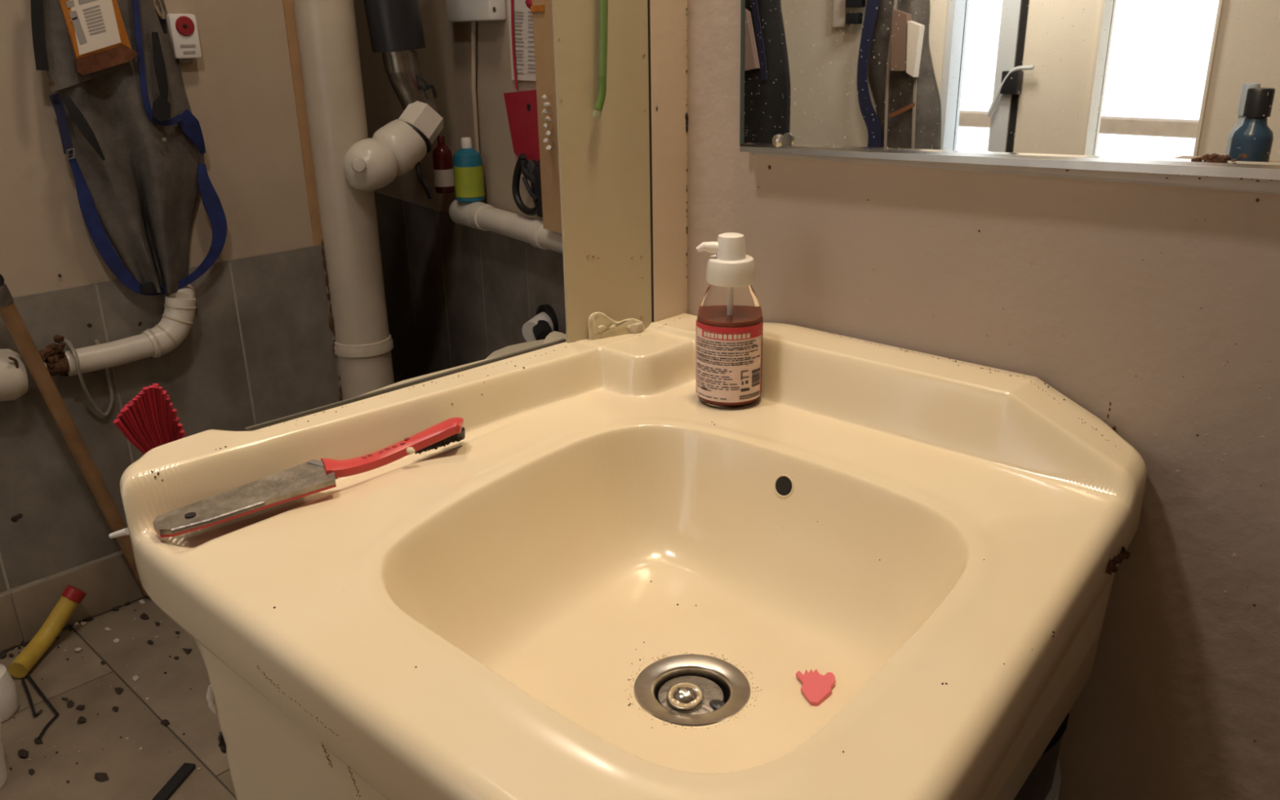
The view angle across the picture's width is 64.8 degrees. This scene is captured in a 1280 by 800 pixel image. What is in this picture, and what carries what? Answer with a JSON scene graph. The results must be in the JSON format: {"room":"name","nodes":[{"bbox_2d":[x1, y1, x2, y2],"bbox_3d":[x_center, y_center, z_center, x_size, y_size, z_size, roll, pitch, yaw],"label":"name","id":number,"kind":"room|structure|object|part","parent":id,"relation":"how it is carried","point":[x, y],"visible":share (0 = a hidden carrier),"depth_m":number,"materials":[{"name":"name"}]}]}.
{"room":"bathroom","nodes":[
{"label":"bathroom","id":0,"kind":"room"},
{"bbox_2d":[0,595,236,799],"bbox_3d":[-0.388,0.887,1.103,4.600,0.070,3.700,17,27,41],"label":"floor","id":1,"kind":"structure","parent":0,"point":[127,686],"depth_m":1.87,"materials":[{"name":"brown"}]},
{"bbox_2d":[0,718,7,788],"bbox_3d":[-1.143,0.604,1.683,0.150,0.110,0.150,17,27,41],"label":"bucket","id":2,"kind":"object","parent":1,"relation":"on","point":[3,772],"visible":1,"depth_m":1.71,"materials":[{"name":"plastic"}]},
{"bbox_2d":[0,663,19,723],"bbox_3d":[-1.214,0.530,1.866,0.094,0.124,0.094,17,27,41],"label":"jug","id":3,"kind":"object","parent":1,"relation":"on","point":[9,698],"visible":1,"depth_m":1.87,"materials":[{"name":"plastic"}]},
{"bbox_2d":[21,673,58,739],"bbox_3d":[-1.135,0.573,1.911,0.044,0.008,0.236,-15,24,-34],"label":"wire","id":4,"kind":"object","parent":1,"relation":"on","point":[28,675],"visible":1,"depth_m":1.91,"materials":[{"name":"black rubber"}]},
{"bbox_2d":[8,584,86,678],"bbox_3d":[-1.214,0.463,2.055,0.066,0.114,0.196,5,21,15],"label":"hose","id":5,"kind":"object","parent":1,"relation":"on","point":[72,596],"visible":1,"depth_m":2.07,"materials":[{"name":"yellow rubber"}]},
{"bbox_2d":[0,274,149,596],"bbox_3d":[-1.139,0.102,2.049,0.033,0.781,0.228,6,21,18],"label":"handle","id":6,"kind":"object","parent":1,"relation":"on","point":[9,313],"visible":0.88,"depth_m":1.99,"materials":[{"name":"brown wood"}]},
{"bbox_2d":[113,383,186,455],"bbox_3d":[-0.391,0.396,1.090,0.256,0.849,0.085,9,22,26],"label":"broom","id":7,"kind":"object","parent":1,"relation":"on","point":[149,421],"visible":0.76,"depth_m":0.98,"materials":[{"name":"red plastic"}]},
{"bbox_2d":[151,762,195,799],"bbox_3d":[-0.796,0.666,1.643,0.021,0.008,0.214,3,20,10],"label":"strip","id":8,"kind":"object","parent":1,"relation":"on","point":[185,770],"visible":1,"depth_m":1.70,"materials":[{"name":"black rubber"}]},
{"bbox_2d":[292,0,443,399],"bbox_3d":[-0.622,-0.888,2.259,0.245,2.500,0.281,17,27,41],"label":"stack","id":9,"kind":"object","parent":1,"relation":"on","point":[348,165],"visible":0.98,"depth_m":2.32,"materials":[{"name":"white plastic"}]},
{"bbox_2d":[363,0,439,114],"bbox_3d":[-0.555,-0.868,2.294,0.120,0.478,0.168,17,27,41],"label":"vent pipe","id":10,"kind":"object","parent":9,"relation":"attached to","point":[395,28],"visible":0.86,"depth_m":2.27,"materials":[{"name":"black plastic"}]},
{"bbox_2d":[359,331,566,395],"bbox_3d":[-0.126,0.312,1.353,0.185,0.850,0.636,4,21,13],"label":"basin","id":11,"kind":"object","parent":1,"relation":"on","point":[554,335],"visible":0.16,"depth_m":1.25,"materials":[{"name":"beige ceramic"}]},
{"bbox_2d":[1013,711,1069,799],"bbox_3d":[0.278,0.549,1.050,0.245,0.600,0.245,17,27,41],"label":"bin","id":12,"kind":"object","parent":1,"relation":"on","point":[1043,782],"visible":0.09,"depth_m":0.88,"materials":[{"name":"black plastic"}]},
{"bbox_2d":[0,0,342,652],"bbox_3d":[-2.045,-0.610,1.565,0.922,2.500,2.823,17,27,41],"label":"wall","id":13,"kind":"structure","parent":0,"point":[258,348],"depth_m":2.15,"materials":[{"name":"tile"}]},
{"bbox_2d":[0,284,196,401],"bbox_3d":[-1.109,-0.120,2.044,0.105,0.158,0.473,16,26,39],"label":"pipe","id":14,"kind":"object","parent":13,"relation":"attached to","point":[176,322],"visible":0.97,"depth_m":2.05,"materials":[{"name":"white plastic"}]},
{"bbox_2d":[63,338,114,416],"bbox_3d":[-1.109,-0.040,2.052,0.071,0.179,0.078,17,27,41],"label":"loop","id":15,"kind":"object","parent":14,"relation":"hanging from","point":[68,343],"visible":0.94,"depth_m":2.06,"materials":[{"name":"beige"}]},
{"bbox_2d":[30,0,226,295],"bbox_3d":[-1.001,-0.584,1.980,0.109,0.804,0.318,17,27,41],"label":"apron","id":16,"kind":"object","parent":13,"relation":"hanging from","point":[133,144],"visible":0.88,"depth_m":2.00,"materials":[{"name":"fabric"}]},
{"bbox_2d":[58,0,137,75],"bbox_3d":[-1.011,-0.718,1.871,0.020,0.215,0.123,17,27,41],"label":"box","id":17,"kind":"object","parent":16,"relation":"in","point":[98,35],"visible":1,"depth_m":1.87,"materials":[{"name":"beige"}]},
{"bbox_2d":[166,13,201,63],"bbox_3d":[-0.931,-0.738,2.058,0.040,0.095,0.057,17,27,41],"label":"button","id":18,"kind":"object","parent":13,"relation":"attached to","point":[183,28],"visible":0.94,"depth_m":2.05,"materials":[{"name":"white plastic"}]},
{"bbox_2d":[282,0,322,245],"bbox_3d":[-0.780,-1.206,2.092,0.008,1.783,0.022,17,27,41],"label":"trim","id":19,"kind":"structure","parent":13,"relation":"attached to","point":[288,10],"depth_m":2.30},
{"bbox_2d":[354,0,566,383],"bbox_3d":[-0.336,-0.957,2.433,0.128,2.500,2.450,-14,24,-32],"label":"wall","id":20,"kind":"structure","parent":0,"point":[456,295],"depth_m":2.73,"materials":[{"name":"tile"}]},
{"bbox_2d":[432,135,454,193],"bbox_3d":[-0.521,-0.624,2.667,0.054,0.146,0.054,17,27,41],"label":"bottle","id":21,"kind":"object","parent":20,"relation":"attached to","point":[442,160],"visible":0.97,"depth_m":2.65,"materials":[{"name":"red glass"}]},
{"bbox_2d":[445,0,506,152],"bbox_3d":[-0.377,-0.757,2.427,0.046,0.549,0.262,-14,24,-32],"label":"box","id":22,"kind":"object","parent":20,"relation":"attached to","point":[457,11],"visible":0.94,"depth_m":2.39,"materials":[{"name":"white plastic"}]},
{"bbox_2d":[448,153,562,253],"bbox_3d":[-0.190,-0.421,2.218,0.097,0.220,1.092,-13,23,-30],"label":"drain pipe","id":23,"kind":"object","parent":20,"relation":"attached to","point":[481,215],"depth_m":2.31,"materials":[{"name":"white plastic"}]},
{"bbox_2d":[453,137,484,202],"bbox_3d":[-0.430,-0.577,2.523,0.074,0.155,0.074,17,27,41],"label":"bottle","id":24,"kind":"object","parent":23,"relation":"on","point":[468,167],"visible":1,"depth_m":2.50,"materials":[{"name":"teal plastic"}]},
{"bbox_3d":[-0.238,-0.482,2.265,0.045,0.137,0.166,-15,24,-33],"label":"cable coil","id":25,"kind":"part","parent":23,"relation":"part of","materials":[{"name":"black rubber"}]},
{"bbox_2d":[530,0,561,233],"bbox_3d":[-0.187,-1.114,1.883,0.034,1.600,0.090,-14,24,-32],"label":"wooden post","id":26,"kind":"object","parent":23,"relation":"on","point":[541,10],"visible":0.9,"depth_m":2.07,"materials":[{"name":"brown wood"}]},
{"bbox_2d":[511,0,532,89],"bbox_3d":[-0.258,-0.795,2.236,0.030,0.209,0.133,-14,24,-31],"label":"lanyard","id":27,"kind":"object","parent":20,"relation":"hanging from","point":[528,2],"visible":0.59,"depth_m":2.28,"materials":[{"name":"fabric"}]},
{"bbox_3d":[-0.286,-0.812,2.285,0.008,0.209,0.015,-9,21,-20],"label":"cord","id":28,"kind":"part","parent":27,"relation":"part of","materials":[{"name":"red fabric"}]},
{"bbox_3d":[-0.231,-0.855,2.169,0.032,0.032,0.031,17,27,41],"label":"knob","id":29,"kind":"part","parent":27,"relation":"part of","materials":[{"name":"red plastic"}]},
{"bbox_2d":[507,0,536,80],"bbox_3d":[-0.249,-0.806,2.243,0.003,0.182,0.174,-14,24,-32],"label":"notice sheet","id":30,"kind":"object","parent":20,"relation":"attached to","point":[524,46],"visible":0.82,"depth_m":2.26,"materials":[{"name":"beige paper"}]},
{"bbox_2d":[503,89,551,162],"bbox_3d":[-0.224,-0.591,2.211,0.065,0.173,0.366,-8,21,-18],"label":"dustpan","id":31,"kind":"object","parent":20,"relation":"hanging from","point":[521,106],"visible":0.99,"depth_m":2.28,"materials":[{"name":"plastic"}]},
{"bbox_2d":[521,304,558,342],"bbox_3d":[-0.235,-0.174,2.398,0.090,0.088,0.150,2,20,7],"label":"pipe stub","id":32,"kind":"object","parent":20,"relation":"attached to","point":[545,322],"visible":0.74,"depth_m":2.39,"materials":[{"name":"white plastic"}]},
{"bbox_2d":[551,0,653,342],"bbox_3d":[-0.013,-0.452,1.035,0.045,2.500,0.194,17,27,41],"label":"wooden post","id":33,"kind":"structure","parent":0,"point":[604,162],"depth_m":1.07,"materials":[{"name":"paint"}]},
{"bbox_2d":[244,338,565,431],"bbox_3d":[-0.214,0.007,1.012,0.367,0.060,0.004,-20,27,-41],"label":"trim","id":34,"kind":"structure","parent":33,"relation":"attached to","point":[299,415],"depth_m":0.98,"materials":[{"name":"grey"}]},
{"bbox_2d":[592,0,608,118],"bbox_3d":[-0.037,-0.400,1.005,0.016,0.228,0.032,17,27,41],"label":"hose","id":35,"kind":"object","parent":33,"relation":"hanging from","point":[603,4],"visible":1,"depth_m":1.02,"materials":[{"name":"green rubber"}]},
{"bbox_2d":[649,0,687,322],"bbox_3d":[0.019,-0.462,1.060,0.040,2.500,0.068,17,27,41],"label":"trim","id":36,"kind":"structure","parent":33,"relation":"attached to","point":[668,18],"depth_m":1.11,"materials":[{"name":"paint"}]},
{"bbox_2d":[656,0,1279,799],"bbox_3d":[0.849,-0.238,0.407,2.205,2.500,0.196,17,27,41],"label":"wall","id":37,"kind":"structure","parent":0,"point":[1154,309],"depth_m":0.89,"materials":[{"name":"paint"}]},
{"bbox_2d":[120,313,1146,799],"bbox_3d":[0.023,0.249,0.887,0.680,0.482,0.644,17,27,41],"label":"washbasin","id":38,"kind":"object","parent":37,"relation":"attached to","point":[618,583],"depth_m":0.81,"materials":[{"name":"ceramic"}]},
{"bbox_2d":[108,527,128,538],"bbox_3d":[-0.441,0.113,0.853,0.023,0.014,0.006,6,21,19],"label":"peg","id":39,"kind":"object","parent":38,"relation":"attached to","point":[125,531],"visible":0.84,"depth_m":0.85,"materials":[{"name":"plastic"}]},
{"bbox_2d":[152,417,465,537],"bbox_3d":[-0.264,0.060,0.857,0.282,0.033,0.053,-16,25,-35],"label":"scraper","id":40,"kind":"object","parent":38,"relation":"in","point":[313,476],"visible":1,"depth_m":0.83,"materials":[{"name":"metal"}]},
{"bbox_3d":[-0.318,0.078,0.817,0.143,0.015,0.044,-14,24,-32],"label":"steel plate","id":41,"kind":"part","parent":40,"relation":"part of","materials":[{"name":"silver metal"}]},
{"bbox_3d":[-0.216,0.043,0.891,0.139,0.025,0.029,-16,25,-35],"label":"handle","id":42,"kind":"part","parent":40,"relation":"part of","materials":[{"name":"red plastic"}]},
{"bbox_2d":[587,311,644,340],"bbox_3d":[-0.024,-0.080,1.130,0.075,0.046,0.010,-12,23,-28],"label":"lump","id":43,"kind":"object","parent":38,"relation":"on","point":[600,326],"visible":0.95,"depth_m":1.12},
{"bbox_3d":[-0.007,-0.084,1.143,0.023,0.011,0.023,17,27,41],"label":"screw cap","id":44,"kind":"part","parent":38,"relation":"part of","materials":[{"name":"beige plastic"}]},
{"bbox_3d":[0.035,0.232,0.792,0.030,0.014,0.030,17,27,41],"label":"plug knob","id":45,"kind":"part","parent":38,"relation":"part of","materials":[{"name":"silver metal"}]},
{"bbox_2d":[695,232,763,407],"bbox_3d":[0.091,-0.082,1.017,0.068,0.171,0.068,17,27,41],"label":"soap bottle","id":46,"kind":"object","parent":38,"relation":"on","point":[730,320],"visible":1,"depth_m":0.99,"materials":[{"name":"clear plastic"}]},
{"bbox_2d":[795,669,835,706],"bbox_3d":[0.139,0.222,0.782,0.028,0.009,0.046,-2,20,-3],"label":"scrap","id":47,"kind":"object","parent":38,"relation":"in","point":[816,687],"visible":1,"depth_m":0.78,"materials":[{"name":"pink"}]},
{"bbox_2d":[647,0,653,321],"bbox_3d":[0.001,-0.857,0.876,0.003,1.632,0.002,17,27,41],"label":"trim","id":48,"kind":"structure","parent":37,"relation":"attached to","point":[648,1],"depth_m":1.09,"materials":[{"name":"black"}]},
{"bbox_2d":[739,0,1279,194],"bbox_3d":[0.334,-0.346,0.804,0.640,0.334,0.030,17,27,41],"label":"wall mirror","id":49,"kind":"object","parent":37,"relation":"attached to","point":[1175,93],"visible":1,"depth_m":0.84,"materials":[{"name":"clear glass"}]}
]}

